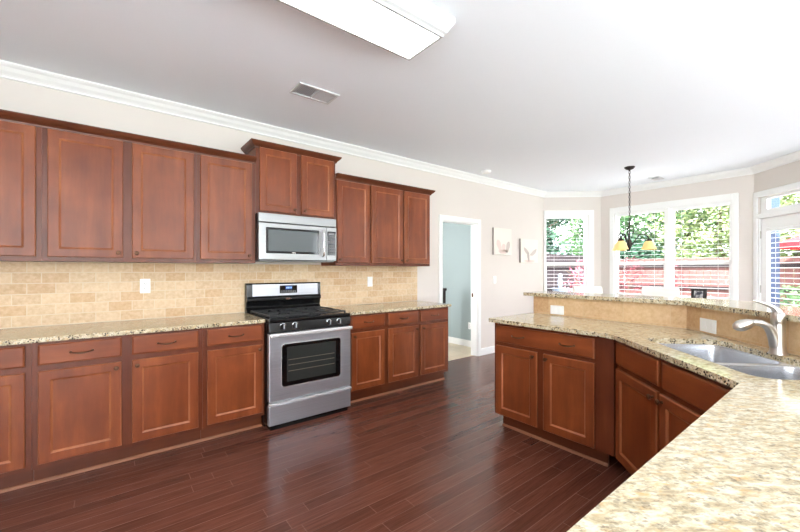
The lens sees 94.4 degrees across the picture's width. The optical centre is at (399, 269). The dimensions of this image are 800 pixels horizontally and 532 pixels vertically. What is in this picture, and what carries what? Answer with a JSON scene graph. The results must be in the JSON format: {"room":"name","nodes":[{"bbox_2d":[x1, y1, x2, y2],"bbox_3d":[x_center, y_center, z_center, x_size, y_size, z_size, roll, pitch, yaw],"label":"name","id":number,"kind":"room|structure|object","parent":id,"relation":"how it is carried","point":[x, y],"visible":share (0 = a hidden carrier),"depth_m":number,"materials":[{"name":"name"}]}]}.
{"room":"kitchen","nodes":[
{"label":"kitchen","id":0,"kind":"room"},
{"bbox_2d":[0,78,543,355],"bbox_3d":[-0.846,-0.051,4.146,8.800,2.746,0.130,0,0,-38],"label":"wall","id":1,"kind":"structure","parent":0,"point":[522,213],"depth_m":3.44,"materials":[{"name":"beige paint"}]},
{"bbox_2d":[0,120,44,261],"bbox_3d":[-2.827,-0.511,2.276,0.933,0.905,0.376,0,0,-38],"label":"upper cabinet","id":2,"kind":"object","parent":1,"relation":"attached to","point":[20,144],"visible":0.94,"depth_m":2.39,"materials":[{"name":"brown wood"}]},
{"bbox_2d":[0,109,256,163],"bbox_3d":[-2.186,-0.973,2.576,2.312,0.058,0.050,0,0,-38],"label":"crown molding","id":3,"kind":"structure","parent":2,"relation":"attached to","point":[5,115],"depth_m":2.68,"materials":[{"name":"brown wood"}]},
{"bbox_2d":[42,128,196,262],"bbox_3d":[-2.101,-0.511,2.847,0.913,0.905,0.376,0,0,-38],"label":"upper cabinet","id":4,"kind":"object","parent":1,"relation":"attached to","point":[104,199],"visible":1,"depth_m":2.68,"materials":[{"name":"brown wood"}]},
{"bbox_2d":[140,279,149,292],"bbox_3d":[-2.108,0.133,3.065,0.072,0.118,0.008,0,0,-38],"label":"outlet","id":5,"kind":"object","parent":1,"relation":"attached to","point":[144,283],"visible":1,"depth_m":3.06,"materials":[{"name":"white plastic"}]},
{"bbox_2d":[197,154,254,263],"bbox_3d":[-1.559,-0.511,3.274,0.464,0.905,0.376,0,0,-38],"label":"upper cabinet","id":6,"kind":"object","parent":1,"relation":"attached to","point":[225,187],"visible":0.98,"depth_m":3.15,"materials":[{"name":"brown wood"}]},
{"bbox_2d":[241,138,341,218],"bbox_3d":[-1.063,-0.831,3.665,0.897,0.646,0.376,0,0,-38],"label":"upper cabinet","id":7,"kind":"object","parent":1,"relation":"attached to","point":[289,180],"visible":0.94,"depth_m":3.50,"materials":[{"name":"brown wood"}]},
{"bbox_2d":[255,212,335,262],"bbox_3d":[-1.049,-0.292,3.622,0.763,0.427,0.462,0,0,-38],"label":"microwave","id":8,"kind":"object","parent":7,"relation":"attached to","point":[278,237],"visible":0.98,"depth_m":3.44,"materials":[{"name":"silver metal"}]},
{"bbox_2d":[321,179,369,265],"bbox_3d":[-0.582,-0.497,4.043,0.424,0.905,0.376,0,0,-38],"label":"upper cabinet","id":9,"kind":"object","parent":1,"relation":"attached to","point":[352,199],"visible":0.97,"depth_m":3.92,"materials":[{"name":"brown wood"}]},
{"bbox_2d":[367,277,372,286],"bbox_3d":[-0.359,0.141,4.442,0.072,0.118,0.008,0,0,-38],"label":"light switch","id":10,"kind":"object","parent":1,"relation":"attached to","point":[369,279],"visible":1,"depth_m":4.44,"materials":[{"name":"white plastic"}]},
{"bbox_2d":[370,185,429,265],"bbox_3d":[-0.064,-0.497,4.451,0.894,0.905,0.376,0,0,-38],"label":"upper cabinet","id":11,"kind":"object","parent":1,"relation":"attached to","point":[399,219],"visible":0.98,"depth_m":4.30,"materials":[{"name":"brown wood"}]},
{"bbox_2d":[335,173,434,194],"bbox_3d":[-0.211,-0.959,4.336,1.370,0.058,0.373,0,0,-38],"label":"crown molding","id":12,"kind":"structure","parent":11,"relation":"attached to","point":[338,176],"depth_m":4.13,"materials":[{"name":"brown wood"}]},
{"bbox_2d":[439,214,480,355],"bbox_3d":[0.857,0.274,5.482,0.890,2.094,0.138,0,0,-38],"label":"door frame","id":13,"kind":"structure","parent":1,"relation":"in","point":[442,218],"depth_m":5.68,"materials":[{"name":"white paint"}]},
{"bbox_2d":[481,346,494,355],"bbox_3d":[3.204,1.267,6.100,3.736,0.108,1.452,0,0,10],"label":"baseboard","id":14,"kind":"structure","parent":1,"relation":"attached to","point":[487,350],"depth_m":5.81,"materials":[{"name":"white paint"}]},
{"bbox_2d":[492,227,510,254],"bbox_3d":[1.659,-0.459,6.024,0.460,0.430,0.037,0,0,-38],"label":"print","id":15,"kind":"object","parent":1,"relation":"attached to","point":[501,237],"visible":1,"depth_m":5.99,"materials":[{"name":"beige"}]},
{"bbox_2d":[519,239,537,262],"bbox_3d":[2.256,-0.329,6.494,0.520,0.410,0.037,0,0,-38],"label":"print","id":16,"kind":"object","parent":1,"relation":"attached to","point":[528,248],"visible":1,"depth_m":6.46,"materials":[{"name":"beige"}]},
{"bbox_2d":[0,342,631,531],"bbox_3d":[0.993,1.371,2.424,9.560,0.100,8.980,0,0,-38],"label":"floor","id":17,"kind":"structure","parent":0,"point":[438,456],"depth_m":2.32,"materials":[{"name":"brown wood"}]},
{"bbox_2d":[0,343,33,488],"bbox_3d":[-2.745,0.880,2.160,0.918,0.882,0.659,0,0,-38],"label":"base cabinet","id":18,"kind":"object","parent":17,"relation":"on","point":[15,360],"visible":0.81,"depth_m":2.17,"materials":[{"name":"brown wood"}]},
{"bbox_2d":[32,328,202,480],"bbox_3d":[-2.023,0.880,2.729,0.920,0.882,0.659,0,0,-38],"label":"base cabinet","id":19,"kind":"object","parent":17,"relation":"on","point":[99,400],"visible":0.99,"depth_m":2.45,"materials":[{"name":"brown wood"}]},
{"bbox_2d":[0,313,264,345],"bbox_3d":[-2.208,0.422,2.591,2.305,0.030,0.628,0,0,-38],"label":"countertop","id":20,"kind":"structure","parent":19,"relation":"on","point":[24,335],"depth_m":2.62,"materials":[{"name":"stone"}]},
{"bbox_2d":[0,424,261,492],"bbox_3d":[-2.075,1.312,2.424,2.299,0.018,0.014,0,0,-38],"label":"trim","id":21,"kind":"structure","parent":17,"relation":"on","point":[258,425],"depth_m":2.54,"materials":[{"name":"brown wood"}]},
{"bbox_2d":[201,323,263,438],"bbox_3d":[-1.480,0.880,3.156,0.459,0.882,0.659,0,0,-38],"label":"base cabinet","id":22,"kind":"object","parent":17,"relation":"on","point":[233,356],"visible":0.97,"depth_m":2.92,"materials":[{"name":"brown wood"}]},
{"bbox_2d":[245,282,351,430],"bbox_3d":[-0.966,0.725,3.503,0.764,1.192,0.732,0,0,-38],"label":"range","id":23,"kind":"object","parent":17,"relation":"on","point":[307,344],"visible":1,"depth_m":3.27,"materials":[{"name":"silver metal"}]},
{"bbox_2d":[247,308,349,322],"bbox_3d":[-0.957,0.421,3.492,0.764,0.031,0.620,0,0,-38],"label":"cooktop","id":24,"kind":"object","parent":23,"relation":"in","point":[271,315],"depth_m":3.35,"materials":[{"name":"black metal"}]},
{"bbox_2d":[348,312,385,400],"bbox_3d":[-0.503,0.880,3.926,0.469,0.882,0.659,0,0,-38],"label":"base cabinet","id":25,"kind":"object","parent":17,"relation":"on","point":[368,331],"visible":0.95,"depth_m":3.71,"materials":[{"name":"brown wood"}]},
{"bbox_2d":[350,378,443,403],"bbox_3d":[-0.012,1.312,4.048,1.390,0.018,0.014,0,0,-38],"label":"trim","id":26,"kind":"structure","parent":17,"relation":"on","point":[420,384],"depth_m":4.02,"materials":[{"name":"brown wood"}]},
{"bbox_2d":[382,307,447,392],"bbox_3d":[0.044,0.880,4.356,0.921,0.882,0.659,0,0,-38],"label":"base cabinet","id":27,"kind":"object","parent":17,"relation":"on","point":[416,340],"visible":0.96,"depth_m":4.09,"materials":[{"name":"brown wood"}]},
{"bbox_2d":[324,301,450,314],"bbox_3d":[-0.135,0.422,4.223,1.418,0.030,0.628,0,0,-38],"label":"countertop","id":28,"kind":"structure","parent":27,"relation":"on","point":[407,305],"depth_m":4.12,"materials":[{"name":"stone"}]},
{"bbox_2d":[443,288,446,302],"bbox_3d":[0.704,0.814,6.218,0.116,1.015,0.116,0,0,-38],"label":"newel post","id":29,"kind":"object","parent":17,"relation":"on","point":[444,289],"visible":0.17,"depth_m":6.19,"materials":[{"name":"black wood"}]},
{"bbox_2d":[495,323,616,465],"bbox_3d":[1.296,0.880,2.923,0.630,0.882,0.940,0,0,-38],"label":"base cabinet","id":30,"kind":"object","parent":17,"relation":"on","point":[558,387],"visible":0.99,"depth_m":2.67,"materials":[{"name":"brown wood"}]},
{"bbox_2d":[502,423,607,466],"bbox_3d":[1.134,1.312,2.818,0.014,0.018,0.845,0,0,-38],"label":"trim","id":31,"kind":"structure","parent":30,"relation":"attached to","point":[503,424],"depth_m":2.76,"materials":[{"name":"brown wood"}]},
{"bbox_2d":[573,286,602,293],"bbox_3d":[3.049,0.794,5.749,0.480,1.055,0.575,0,0,-3],"label":"dining chair","id":32,"kind":"object","parent":17,"relation":"on","point":[582,289],"visible":0.16,"depth_m":5.97,"materials":[{"name":"white"}]},
{"bbox_2d":[642,287,678,296],"bbox_3d":[3.733,0.794,5.423,0.575,1.055,0.480,0,0,-41],"label":"dining chair","id":33,"kind":"object","parent":17,"relation":"on","point":[646,291],"visible":0.21,"depth_m":5.56,"materials":[{"name":"white"}]},
{"bbox_2d":[616,341,732,474],"bbox_3d":[1.579,0.880,1.811,0.610,0.882,1.894,0,0,7],"label":"base cabinet","id":34,"kind":"object","parent":17,"relation":"on","point":[657,399],"visible":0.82,"depth_m":1.95,"materials":[{"name":"brown wood"}]},
{"bbox_2d":[489,313,799,531],"bbox_3d":[1.191,0.422,1.681,1.503,0.030,3.608,0,0,13],"label":"countertop","id":35,"kind":"structure","parent":34,"relation":"on","point":[736,467],"depth_m":0.80,"materials":[{"name":"stone"}]},
{"bbox_2d":[658,343,799,379],"bbox_3d":[1.603,0.540,1.775,0.475,0.204,0.895,0,0,7],"label":"sink","id":36,"kind":"object","parent":35,"relation":"in","point":[744,362],"visible":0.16,"depth_m":1.90,"materials":[{"name":"metal"}]},
{"bbox_2d":[732,299,788,355],"bbox_3d":[1.748,0.275,1.800,0.232,0.263,0.072,0,0,7],"label":"faucet","id":37,"kind":"object","parent":35,"relation":"on","point":[775,330],"visible":1,"depth_m":1.78,"materials":[{"name":"silver metal"}]},
{"bbox_2d":[0,0,799,191],"bbox_3d":[0.993,-1.499,2.424,9.800,0.150,9.220,0,0,-38],"label":"ceiling","id":38,"kind":"structure","parent":0,"point":[544,95],"depth_m":2.67,"materials":[{"name":"white paint"}]},
{"bbox_2d":[289,82,339,104],"bbox_3d":[-0.687,-1.417,2.982,0.340,0.012,0.205,0,0,-38],"label":"ceiling vent","id":39,"kind":"object","parent":38,"relation":"in","point":[301,89],"visible":1,"depth_m":2.97,"materials":[{"name":"white metal"}]},
{"bbox_2d":[276,0,455,60],"bbox_3d":[-0.343,-1.370,1.829,1.356,0.105,0.399,0,0,-38],"label":"ceiling light","id":40,"kind":"object","parent":38,"relation":"attached to","point":[405,29],"visible":1,"depth_m":1.98,"materials":[{"name":"white plastic"}]},
{"bbox_2d":[481,170,490,173],"bbox_3d":[1.239,-1.405,5.329,0.140,0.036,0.140,0,0,-38],"label":"smoke detector","id":41,"kind":"object","parent":38,"relation":"attached to","point":[482,171],"visible":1,"depth_m":5.29,"materials":[{"name":"white plastic"}]},
{"bbox_2d":[612,166,656,250],"bbox_3d":[3.148,-0.842,5.089,0.539,1.162,0.569,0,0,-38],"label":"chandelier","id":42,"kind":"object","parent":38,"relation":"hanging from","point":[620,245],"visible":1,"depth_m":5.07,"materials":[{"name":"black metal"}]},
{"bbox_2d":[648,176,663,180],"bbox_3d":[3.965,-1.417,5.731,0.260,0.012,0.140,0,0,-38],"label":"ceiling vent","id":43,"kind":"object","parent":38,"relation":"in","point":[654,178],"visible":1,"depth_m":5.72,"materials":[{"name":"white metal"}]},
{"bbox_2d":[0,60,799,197],"bbox_3d":[1.629,-1.377,1.617,9.560,0.091,6.926,0,0,-38],"label":"crown molding","id":44,"kind":"structure","parent":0,"point":[8,70],"depth_m":3.75,"materials":[{"name":"white paint"}]},
{"bbox_2d":[443,222,470,340],"bbox_3d":[0.866,-0.051,6.885,0.120,2.744,2.052,0,0,-38],"label":"wall","id":45,"kind":"structure","parent":0,"point":[456,237],"depth_m":6.59,"materials":[{"name":"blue paint"}]},
{"bbox_2d":[448,336,470,346],"bbox_3d":[0.845,1.267,6.804,0.014,0.108,1.913,0,0,-38],"label":"baseboard","id":46,"kind":"structure","parent":45,"relation":"attached to","point":[453,340],"depth_m":6.53,"materials":[{"name":"white paint"}]},
{"bbox_2d":[544,197,600,285],"bbox_3d":[3.160,-0.051,6.850,1.024,2.745,0.120,0,0,4],"label":"wall","id":47,"kind":"structure","parent":0,"point":[552,203],"depth_m":6.76,"materials":[{"name":"beige paint"}]},
{"bbox_2d":[544,210,593,290],"bbox_3d":[3.098,-0.301,6.824,0.896,1.575,0.180,0,0,4],"label":"window","id":48,"kind":"structure","parent":47,"relation":"in","point":[588,233],"depth_m":6.78,"materials":[{"name":"white paint"}]},
{"bbox_2d":[546,216,586,288],"bbox_3d":[3.063,-0.269,6.827,0.723,1.418,0.036,0,0,4],"label":"window blind","id":49,"kind":"object","parent":48,"relation":"attached to","point":[585,217],"visible":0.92,"depth_m":6.82,"materials":[{"name":"white"}]},
{"bbox_2d":[538,313,793,354],"bbox_3d":[1.846,0.784,2.324,0.640,1.076,2.645,0,0,-12],"label":"wall","id":50,"kind":"structure","parent":0,"point":[538,313],"depth_m":2.52,"materials":[{"name":"beige paint"}]},
{"bbox_2d":[534,296,686,327],"bbox_3d":[1.628,0.326,3.037,0.008,0.161,1.178,0,0,-38],"label":"backsplash","id":51,"kind":"structure","parent":50,"relation":"attached to","point":[668,315],"depth_m":2.91,"materials":[{"name":"stone"}]},
{"bbox_2d":[550,305,563,314],"bbox_3d":[1.403,0.358,3.310,0.008,0.078,0.125,0,0,-38],"label":"light switch","id":52,"kind":"object","parent":51,"relation":"attached to","point":[554,309],"visible":1,"depth_m":3.31,"materials":[{"name":"white plastic"}]},
{"bbox_2d":[523,291,799,322],"bbox_3d":[1.931,0.230,2.364,0.987,0.030,2.957,0,0,-12],"label":"bar ledge","id":53,"kind":"object","parent":50,"relation":"on","point":[792,313],"visible":0.98,"depth_m":2.58,"materials":[{"name":"stone"}]},
{"bbox_2d":[691,289,706,298],"bbox_3d":[4.520,0.377,5.601,0.043,0.170,0.190,0,0,-38],"label":"picture frame","id":54,"kind":"object","parent":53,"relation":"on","point":[695,293],"visible":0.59,"depth_m":5.60,"materials":[{"name":"black"}]},
{"bbox_2d":[694,291,702,297],"bbox_3d":[4.517,0.377,5.605,0.006,0.120,0.110,12,-7,-38],"label":"print","id":55,"kind":"object","parent":54,"relation":"attached to","point":[697,294],"depth_m":5.60},
{"bbox_2d":[687,306,799,355],"bbox_3d":[1.898,0.326,1.770,0.008,0.161,1.620,0,0,7],"label":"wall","id":56,"kind":"structure","parent":50,"relation":"attached to","point":[756,335],"depth_m":2.11,"materials":[{"name":"stone"}]},
{"bbox_2d":[700,318,716,333],"bbox_3d":[1.960,0.355,2.359,0.008,0.085,0.145,0,0,7],"label":"light switch","id":57,"kind":"object","parent":56,"relation":"attached to","point":[706,325],"visible":1,"depth_m":2.35,"materials":[{"name":"white plastic"}]},
{"bbox_2d":[601,174,753,301],"bbox_3d":[4.345,-0.051,5.992,0.120,2.745,2.040,0,0,-38],"label":"wall","id":58,"kind":"structure","parent":0,"point":[743,185],"depth_m":5.57,"materials":[{"name":"beige paint"}]},
{"bbox_2d":[610,193,738,300],"bbox_3d":[4.303,-0.269,5.964,0.220,1.660,1.755,0,0,-38],"label":"window","id":59,"kind":"structure","parent":58,"relation":"in","point":[734,197],"depth_m":5.95,"materials":[{"name":"white paint"}]},
{"bbox_2d":[616,210,663,294],"bbox_3d":[4.068,-0.269,6.294,0.036,1.418,0.726,0,0,-38],"label":"window blind","id":60,"kind":"object","parent":59,"relation":"attached to","point":[655,211],"visible":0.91,"depth_m":6.25,"materials":[{"name":"white"}]},
{"bbox_2d":[671,202,729,299],"bbox_3d":[4.573,-0.269,5.653,0.036,1.418,0.712,0,0,-38],"label":"window blind","id":61,"kind":"object","parent":59,"relation":"attached to","point":[719,204],"visible":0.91,"depth_m":5.61,"materials":[{"name":"white"}]},
{"bbox_2d":[669,201,731,299],"bbox_3d":[4.596,-0.269,5.672,0.120,1.460,0.762,0,0,-38],"label":"window","id":62,"kind":"structure","parent":58,"relation":"in","point":[671,213],"depth_m":5.76,"materials":[{"name":"white paint"}]},
{"bbox_2d":[754,160,799,213],"bbox_3d":[4.925,-0.051,4.619,0.120,2.746,1.061,0,0,7],"label":"wall","id":63,"kind":"structure","parent":0,"point":[789,173],"depth_m":4.81,"materials":[{"name":"beige paint"}]},
{"bbox_2d":[753,182,799,304],"bbox_3d":[4.982,0.201,4.628,0.270,3.000,1.090,0,0,7],"label":"door","id":64,"kind":"structure","parent":63,"relation":"in","point":[773,215],"depth_m":5.03,"materials":[{"name":"white paint"}]},
{"bbox_2d":[767,225,799,305],"bbox_3d":[4.900,0.256,4.628,0.037,1.610,0.690,0,0,7],"label":"window blind","id":65,"kind":"object","parent":64,"relation":"attached to","point":[794,226],"visible":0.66,"depth_m":4.74,"materials":[{"name":"white"}]},
{"label":"outside","id":66,"kind":"structure","parent":0,"visible":0},
{"bbox_3d":[11.786,1.821,9.279,90.000,0.200,80.000,0,0,-38],"label":"ground","id":67,"kind":"structure","parent":66,"visible":0},
{"bbox_2d":[546,219,569,254],"bbox_3d":[4.357,-1.277,13.744,3.502,6.009,3.642,0,0,-1],"label":"leafy tree","id":68,"kind":"object","parent":67,"relation":"on","point":[549,233],"visible":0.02,"depth_m":12.89,"materials":[{"name":"green plant"}]},
{"bbox_2d":[549,212,682,260],"bbox_3d":[8.749,-1.818,15.468,5.165,7.088,5.122,0,0,-38],"label":"leafy tree","id":69,"kind":"object","parent":67,"relation":"on","point":[576,235],"visible":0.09,"depth_m":14.82,"materials":[{"name":"green plant"}]},
{"bbox_2d":[546,232,728,285],"bbox_3d":[13.482,-0.329,26.524,8.800,4.100,14.800,0,0,-18],"label":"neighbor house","id":70,"kind":"structure","parent":67,"relation":"on","point":[562,247],"depth_m":24.41,"materials":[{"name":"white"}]},
{"bbox_2d":[620,234,663,284],"bbox_3d":[8.283,0.227,13.121,3.039,2.995,2.747,0,0,-38],"label":"leafy tree","id":71,"kind":"object","parent":67,"relation":"on","point":[639,254],"visible":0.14,"depth_m":12.67,"materials":[{"name":"green plant"}]},
{"bbox_2d":[620,205,728,253],"bbox_3d":[10.745,-2.237,13.608,5.326,7.925,4.760,0,0,-38],"label":"leafy tree","id":72,"kind":"object","parent":67,"relation":"on","point":[702,211],"visible":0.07,"depth_m":13.36,"materials":[{"name":"green plant"}]},
{"bbox_2d":[619,256,799,305],"bbox_3d":[10.523,0.711,6.090,0.170,2.020,14.550,0,0,-38],"label":"wooden fence","id":73,"kind":"object","parent":67,"relation":"on","point":[689,273],"visible":0.18,"depth_m":9.52,"materials":[{"name":"red"}]},
{"bbox_2d":[646,196,796,285],"bbox_3d":[10.398,-1.047,11.926,4.137,5.550,4.657,0,0,44],"label":"leafy tree","id":74,"kind":"object","parent":67,"relation":"on","point":[690,242],"visible":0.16,"depth_m":11.79,"materials":[{"name":"green plant"}]},
{"bbox_2d":[702,192,799,296],"bbox_3d":[11.260,-0.804,10.467,4.317,5.065,3.986,0,0,-38],"label":"leafy tree","id":75,"kind":"object","parent":67,"relation":"on","point":[791,198],"visible":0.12,"depth_m":10.44,"materials":[{"name":"green plant"}]},
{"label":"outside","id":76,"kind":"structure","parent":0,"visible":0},
{"bbox_3d":[-1.061,1.711,-0.835,25.300,0.020,32.000,0,0,-38],"label":"patio","id":77,"kind":"object","parent":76,"visible":0},
{"bbox_2d":[552,273,568,291],"bbox_3d":[4.127,0.901,9.550,0.440,1.640,0.440,0,0,-38],"label":"urn","id":78,"kind":"object","parent":77,"relation":"on","point":[560,275],"visible":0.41,"depth_m":9.50,"materials":[{"name":"white stone"}]},
{"bbox_2d":[552,289,568,291],"bbox_3d":[4.127,0.671,9.550,0.440,0.400,0.440,0,0,-38],"label":"bowl","id":79,"kind":"object","parent":78,"relation":"on","point":[560,290],"depth_m":9.38,"materials":[{"name":"white stone"}]},
{"bbox_2d":[546,254,583,291],"bbox_3d":[3.366,0.631,9.950,6.600,2.180,0.170,0,0,-38],"label":"wooden fence","id":80,"kind":"object","parent":77,"relation":"on","point":[551,275],"visible":0.12,"depth_m":11.08,"materials":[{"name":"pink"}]},
{"bbox_2d":[564,259,583,290],"bbox_3d":[4.799,0.719,9.992,0.887,2.013,0.978,0,0,-38],"label":"shrub","id":81,"kind":"object","parent":77,"relation":"on","point":[577,260],"visible":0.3,"depth_m":9.98,"materials":[{"name":"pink plant"}]},
{"bbox_2d":[619,256,651,293],"bbox_3d":[6.132,0.679,9.867,1.166,2.092,1.125,0,0,-38],"label":"shrub","id":82,"kind":"object","parent":77,"relation":"on","point":[628,281],"visible":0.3,"depth_m":9.84,"materials":[{"name":"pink plant"}]},
{"bbox_2d":[659,265,690,295],"bbox_3d":[6.873,0.796,9.319,0.840,1.859,0.820,0,0,-10],"label":"shrub","id":83,"kind":"object","parent":77,"relation":"on","point":[676,280],"visible":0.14,"depth_m":9.31,"materials":[{"name":"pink plant"}]},
{"bbox_2d":[780,285,799,306],"bbox_3d":[6.845,0.989,6.495,1.186,1.476,1.178,0,0,-38],"label":"shrub","id":84,"kind":"object","parent":77,"relation":"on","point":[788,286],"visible":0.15,"depth_m":6.45,"materials":[{"name":"green plant"}]},
{"bbox_2d":[780,236,799,249],"bbox_3d":[8.533,0.391,6.782,2.402,2.660,2.402,0,0,-16],"label":"patio umbrella","id":85,"kind":"object","parent":77,"relation":"on","point":[797,243],"visible":0.5,"depth_m":7.07,"materials":[{"name":"red fabric"}]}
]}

